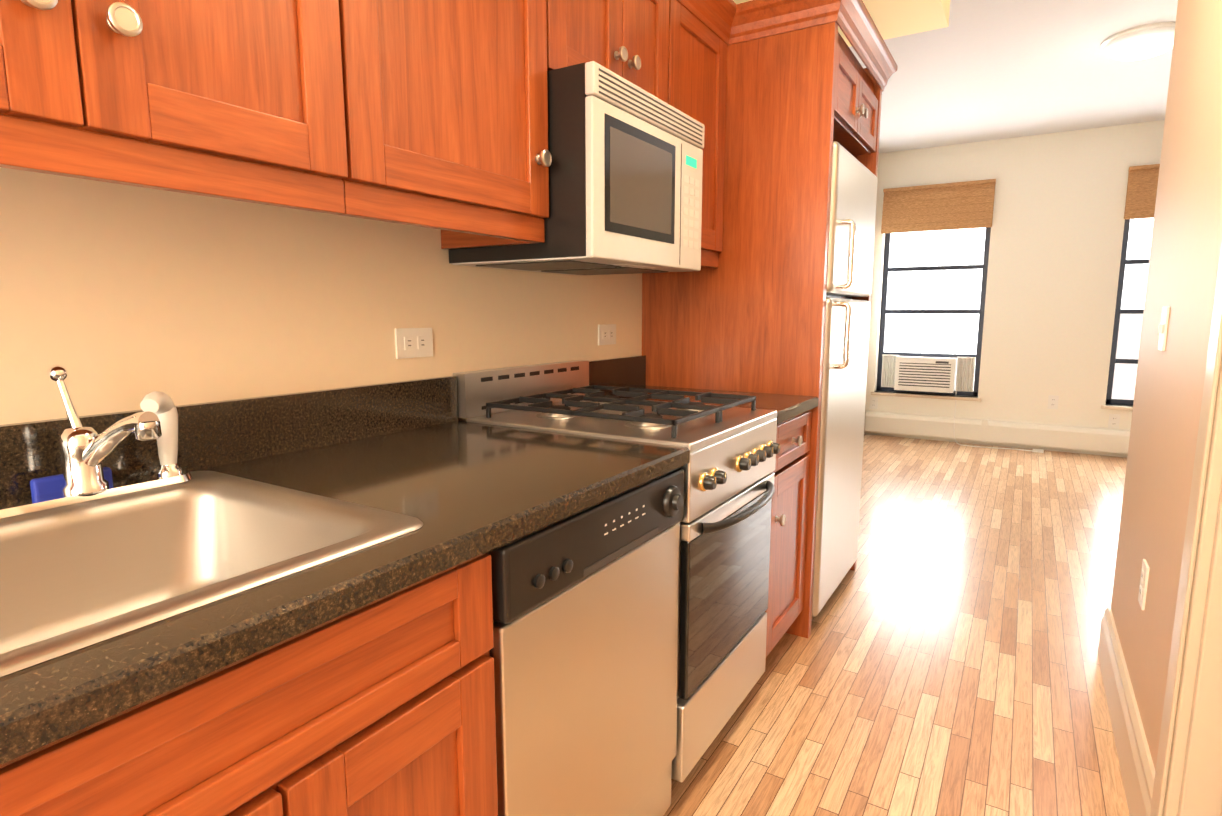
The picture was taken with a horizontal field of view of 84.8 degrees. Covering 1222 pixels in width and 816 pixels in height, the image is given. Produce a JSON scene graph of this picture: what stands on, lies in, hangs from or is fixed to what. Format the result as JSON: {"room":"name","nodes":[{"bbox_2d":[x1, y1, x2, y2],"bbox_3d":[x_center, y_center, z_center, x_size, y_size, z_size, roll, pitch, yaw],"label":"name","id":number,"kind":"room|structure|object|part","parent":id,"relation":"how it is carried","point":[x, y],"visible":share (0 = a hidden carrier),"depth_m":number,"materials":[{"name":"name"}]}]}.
{"room":"kitchen","nodes":[
{"label":"kitchen","id":0,"kind":"room"},
{"bbox_2d":[0,167,641,424],"bbox_3d":[-0.740,-0.350,1.416,0.120,2.700,4.960,5,9,31],"label":"wall","id":1,"kind":"structure","parent":0,"point":[114,297],"depth_m":1.32,"materials":[{"name":"beige paint"}]},
{"bbox_2d":[0,0,399,207],"bbox_3d":[-0.783,-0.721,0.847,0.345,0.745,0.900,5,9,31],"label":"upper cabinet","id":2,"kind":"object","parent":1,"relation":"attached to","point":[280,103],"depth_m":0.93,"materials":[{"name":"brown wood"}]},
{"bbox_2d":[395,328,432,358],"bbox_3d":[-0.501,-0.166,1.708,0.008,0.075,0.118,5,9,31],"label":"electrical outlet","id":3,"kind":"object","parent":1,"relation":"attached to","point":[413,342],"visible":1,"depth_m":1.70,"materials":[{"name":"white plastic"}]},
{"bbox_2d":[292,0,575,235],"bbox_3d":[-0.438,-0.799,1.397,0.345,0.745,0.705,5,9,31],"label":"upper cabinet","id":4,"kind":"object","parent":1,"relation":"attached to","point":[422,112],"depth_m":1.37,"materials":[{"name":"brown wood"}]},
{"bbox_2d":[598,324,615,344],"bbox_3d":[-0.013,-0.273,2.486,0.008,0.075,0.118,5,9,31],"label":"electrical outlet","id":5,"kind":"object","parent":1,"relation":"attached to","point":[606,334],"visible":1,"depth_m":2.48,"materials":[{"name":"white plastic"}]},
{"bbox_2d":[576,0,643,89],"bbox_3d":[-0.183,-1.024,1.779,0.345,0.408,0.406,5,9,31],"label":"upper cabinet","id":6,"kind":"object","parent":1,"relation":"attached to","point":[609,33],"depth_m":1.76,"materials":[{"name":"brown wood"}]},
{"bbox_2d":[449,61,704,274],"bbox_3d":[-0.077,-0.613,1.891,0.468,0.432,0.604,5,9,31],"label":"microwave","id":7,"kind":"object","parent":6,"relation":"attached to","point":[625,179],"visible":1,"depth_m":1.64,"materials":[{"name":"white plastic"}]},
{"bbox_2d":[644,0,675,107],"bbox_3d":[-0.061,-1.052,1.974,0.345,0.408,0.346,5,9,31],"label":"upper cabinet","id":8,"kind":"object","parent":1,"relation":"attached to","point":[659,15],"depth_m":1.98,"materials":[{"name":"brown wood"}]},
{"bbox_2d":[676,0,731,259],"bbox_3d":[0.131,-0.928,2.304,0.345,0.745,0.527,5,9,31],"label":"upper cabinet","id":9,"kind":"object","parent":1,"relation":"attached to","point":[703,44],"depth_m":2.33,"materials":[{"name":"brown wood"}]},
{"bbox_2d":[732,12,867,159],"bbox_3d":[0.561,-1.204,2.609,0.715,0.285,0.421,5,9,31],"label":"upper cabinet","id":10,"kind":"object","parent":1,"relation":"attached to","point":[800,84],"depth_m":2.32,"materials":[{"name":"brown wood"}]},
{"bbox_2d":[732,56,883,171],"bbox_3d":[0.728,-1.242,2.875,0.715,0.285,0.421,5,9,31],"label":"upper cabinet","id":11,"kind":"object","parent":1,"relation":"attached to","point":[868,147],"depth_m":2.43,"materials":[{"name":"brown wood"}]},
{"bbox_3d":[-0.375,-1.157,1.041,0.767,0.108,4.868,5,9,31],"label":"crown","id":12,"kind":"part","parent":11,"relation":"part of","materials":[{"name":"brown wood"}]},
{"bbox_2d":[733,0,949,46],"bbox_3d":[-0.286,-1.498,0.968,0.950,0.300,4.960,5,9,31],"label":"ceiling","id":13,"kind":"structure","parent":0,"point":[894,18],"depth_m":2.73,"materials":[{"name":"paint"}]},
{"bbox_2d":[663,434,1129,815],"bbox_3d":[1.804,0.930,2.213,5.800,0.060,8.920,5,9,31],"label":"floor","id":14,"kind":"structure","parent":0,"point":[942,659],"depth_m":2.30,"materials":[{"name":"brown wood"}]},
{"bbox_2d":[0,554,497,815],"bbox_3d":[-0.653,0.647,0.909,0.696,0.868,0.726,5,9,31],"label":"base cabinet","id":15,"kind":"object","parent":14,"relation":"on","point":[385,707],"visible":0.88,"depth_m":0.73,"materials":[{"name":"brown wood"}]},
{"bbox_2d":[0,355,818,768],"bbox_3d":[-0.630,0.160,0.863,0.719,0.402,4.014,5,9,31],"label":"countertop","id":16,"kind":"structure","parent":15,"relation":"on","point":[158,545],"depth_m":1.04,"materials":[{"name":"stone"}]},
{"bbox_2d":[0,365,191,517],"bbox_3d":[-0.779,0.042,1.002,0.185,0.208,0.320,5,9,31],"label":"faucet","id":17,"kind":"object","parent":16,"relation":"on","point":[84,487],"depth_m":1.03,"materials":[{"name":"silver metal"}]},
{"bbox_2d":[0,471,422,676],"bbox_3d":[-0.648,0.263,0.875,0.602,0.194,0.550,5,9,31],"label":"sink","id":18,"kind":"object","parent":16,"relation":"in","point":[81,573],"depth_m":1.00,"materials":[{"name":"silver metal"}]},
{"bbox_2d":[487,468,683,815],"bbox_3d":[-0.261,0.572,1.450,0.676,0.864,0.604,5,9,31],"label":"dishwasher","id":19,"kind":"object","parent":14,"relation":"on","point":[583,652],"visible":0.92,"depth_m":1.22,"materials":[{"name":"grey metal"}]},
{"bbox_3d":[-0.011,0.227,1.244,0.039,0.122,0.604,5,9,31],"label":"panel","id":20,"kind":"part","parent":19,"relation":"part of","materials":[{"name":"black plastic"}]},
{"bbox_2d":[453,360,779,781],"bbox_3d":[0.054,0.412,1.955,0.772,1.040,0.604,5,9,31],"label":"range","id":21,"kind":"object","parent":14,"relation":"on","point":[725,522],"visible":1,"depth_m":1.76,"materials":[{"name":"silver metal"}]},
{"bbox_3d":[0.321,0.461,1.794,0.024,0.388,0.580,5,9,31],"label":"door glass","id":22,"kind":"part","parent":21,"relation":"part of","materials":[{"name":"black glass"}]},
{"bbox_3d":[0.354,0.255,1.744,0.065,0.028,0.484,5,9,31],"label":"handle","id":23,"kind":"part","parent":21,"relation":"part of","materials":[{"name":"black plastic"}]},
{"bbox_2d":[765,411,811,656],"bbox_3d":[0.315,0.431,2.426,0.724,0.868,0.451,5,9,31],"label":"base cabinet","id":24,"kind":"object","parent":14,"relation":"on","point":[789,511],"visible":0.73,"depth_m":2.25,"materials":[{"name":"brown wood"}]},
{"bbox_2d":[812,141,877,616],"bbox_3d":[0.691,-0.120,2.873,0.763,1.827,0.715,5,9,31],"label":"refrigerator","id":25,"kind":"object","parent":14,"relation":"on","point":[853,196],"visible":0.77,"depth_m":2.60,"materials":[{"name":"white metal"}]},
{"bbox_2d":[849,0,1177,152],"bbox_3d":[1.804,-1.802,1.825,5.800,0.060,8.920,5,9,31],"label":"ceiling","id":26,"kind":"structure","parent":0,"point":[979,70],"depth_m":4.26,"materials":[{"name":"white paint"}]},
{"bbox_2d":[1101,22,1175,60],"bbox_3d":[2.918,-1.981,3.669,0.380,0.105,0.380,5,9,31],"label":"dome light","id":27,"kind":"object","parent":26,"relation":"attached to","point":[1143,42],"visible":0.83,"depth_m":3.59,"materials":[{"name":"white glass"}]},
{"bbox_2d":[864,120,1164,456],"bbox_3d":[4.104,-0.957,5.686,5.800,2.700,0.200,5,9,31],"label":"wall","id":28,"kind":"structure","parent":0,"point":[1056,238],"depth_m":5.78,"materials":[{"name":"beige paint"}]},
{"bbox_2d":[869,397,877,408],"bbox_3d":[2.605,-0.051,6.631,0.075,0.118,0.008,5,9,31],"label":"electrical outlet","id":29,"kind":"object","parent":28,"relation":"attached to","point":[873,402],"visible":1,"depth_m":6.63,"materials":[{"name":"white plastic"}]},
{"bbox_2d":[871,391,980,400],"bbox_3d":[3.010,-0.117,6.418,0.960,0.030,0.125,5,9,31],"label":"window sill","id":30,"kind":"structure","parent":28,"relation":"attached to","point":[952,397],"depth_m":6.36,"materials":[{"name":"beige paint"}]},
{"bbox_2d":[876,227,990,396],"bbox_3d":[3.054,-1.082,6.354,0.900,1.900,0.055,5,9,31],"label":"window","id":31,"kind":"structure","parent":28,"relation":"in","point":[934,283],"depth_m":6.34,"materials":[{"name":"glass"}]},
{"bbox_2d":[881,354,975,392],"bbox_3d":[2.999,-0.331,6.371,0.810,0.326,0.244,5,9,31],"label":"air conditioner unit","id":32,"kind":"object","parent":31,"relation":"in","point":[933,374],"visible":1,"depth_m":6.27,"materials":[{"name":"white plastic"}]},
{"bbox_2d":[954,389,1043,452],"bbox_3d":[3.474,0.109,6.002,0.724,0.500,0.173,5,9,31],"label":"power cord","id":33,"kind":"object","parent":32,"relation":"attached to","point":[1038,450],"visible":1,"depth_m":5.99,"materials":[{"name":"white plastic"}]},
{"bbox_2d":[881,179,995,233],"bbox_3d":[2.974,-1.834,6.115,0.920,0.416,0.059,5,9,31],"label":"blind","id":34,"kind":"object","parent":28,"relation":"attached to","point":[956,205],"visible":1,"depth_m":6.09,"materials":[{"name":"brown wood"}]},
{"bbox_2d":[865,411,1129,454],"bbox_3d":[4.455,0.298,5.487,4.510,0.210,0.064,5,9,31],"label":"baseboard heater","id":35,"kind":"object","parent":28,"relation":"attached to","point":[1104,440],"visible":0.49,"depth_m":6.03,"materials":[{"name":"metal"}]},
{"bbox_2d":[1047,395,1058,408],"bbox_3d":[3.863,-0.050,5.843,0.075,0.118,0.008,5,9,31],"label":"electrical outlet","id":36,"kind":"object","parent":28,"relation":"attached to","point":[1052,402],"visible":1,"depth_m":5.84,"materials":[{"name":"white plastic"}]},
{"bbox_2d":[1108,414,1119,428],"bbox_3d":[4.236,0.111,5.631,0.075,0.118,0.008,5,9,31],"label":"electrical outlet","id":37,"kind":"object","parent":28,"relation":"attached to","point":[1114,421],"visible":1,"depth_m":5.63,"materials":[{"name":"white plastic"}]},
{"bbox_2d":[1101,404,1132,410],"bbox_3d":[4.581,0.021,5.452,0.960,0.030,0.125,5,9,31],"label":"window sill","id":38,"kind":"structure","parent":28,"relation":"attached to","point":[1118,407],"depth_m":5.60,"materials":[{"name":"beige paint"}]},
{"bbox_2d":[1106,218,1153,404],"bbox_3d":[4.626,-0.945,5.387,0.900,1.900,0.055,5,9,31],"label":"window","id":39,"kind":"structure","parent":28,"relation":"in","point":[1133,275],"depth_m":5.58,"materials":[{"name":"glass"}]},
{"bbox_2d":[1124,164,1159,218],"bbox_3d":[4.545,-1.697,5.149,0.920,0.416,0.059,5,9,31],"label":"blind","id":40,"kind":"object","parent":28,"relation":"attached to","point":[1141,193],"visible":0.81,"depth_m":5.33,"materials":[{"name":"brown wood"}]},
{"bbox_2d":[1111,0,1221,770],"bbox_3d":[0.629,-0.188,0.277,0.120,2.700,4.450,5,9,31],"label":"wall","id":41,"kind":"structure","parent":0,"point":[1185,250],"depth_m":1.70,"materials":[{"name":"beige paint"}]},
{"bbox_2d":[1098,607,1154,815],"bbox_3d":[0.569,1.054,0.491,0.022,0.180,4.450,5,9,31],"label":"baseboard","id":42,"kind":"structure","parent":41,"relation":"attached to","point":[1137,768],"depth_m":1.78,"materials":[{"name":"beige paint"}]},
{"bbox_2d":[1138,559,1149,609],"bbox_3d":[1.432,0.474,1.800,0.008,0.118,0.075,5,9,31],"label":"outlet","id":43,"kind":"object","parent":41,"relation":"attached to","point":[1143,584],"visible":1,"depth_m":1.78,"materials":[{"name":"white plastic"}]},
{"bbox_2d":[1158,307,1169,350],"bbox_3d":[1.508,-0.217,1.831,0.014,0.118,0.075,5,9,31],"label":"light switch","id":44,"kind":"object","parent":41,"relation":"attached to","point":[1162,328],"visible":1,"depth_m":1.81,"materials":[{"name":"white plastic"}]},
{"bbox_2d":[1150,244,1221,815],"bbox_3d":[0.909,0.009,0.789,0.150,2.165,1.070,5,9,31],"label":"door frame","id":45,"kind":"structure","parent":41,"relation":"attached to","point":[1188,777],"depth_m":1.23,"materials":[{"name":"beige paint"}]}
]}

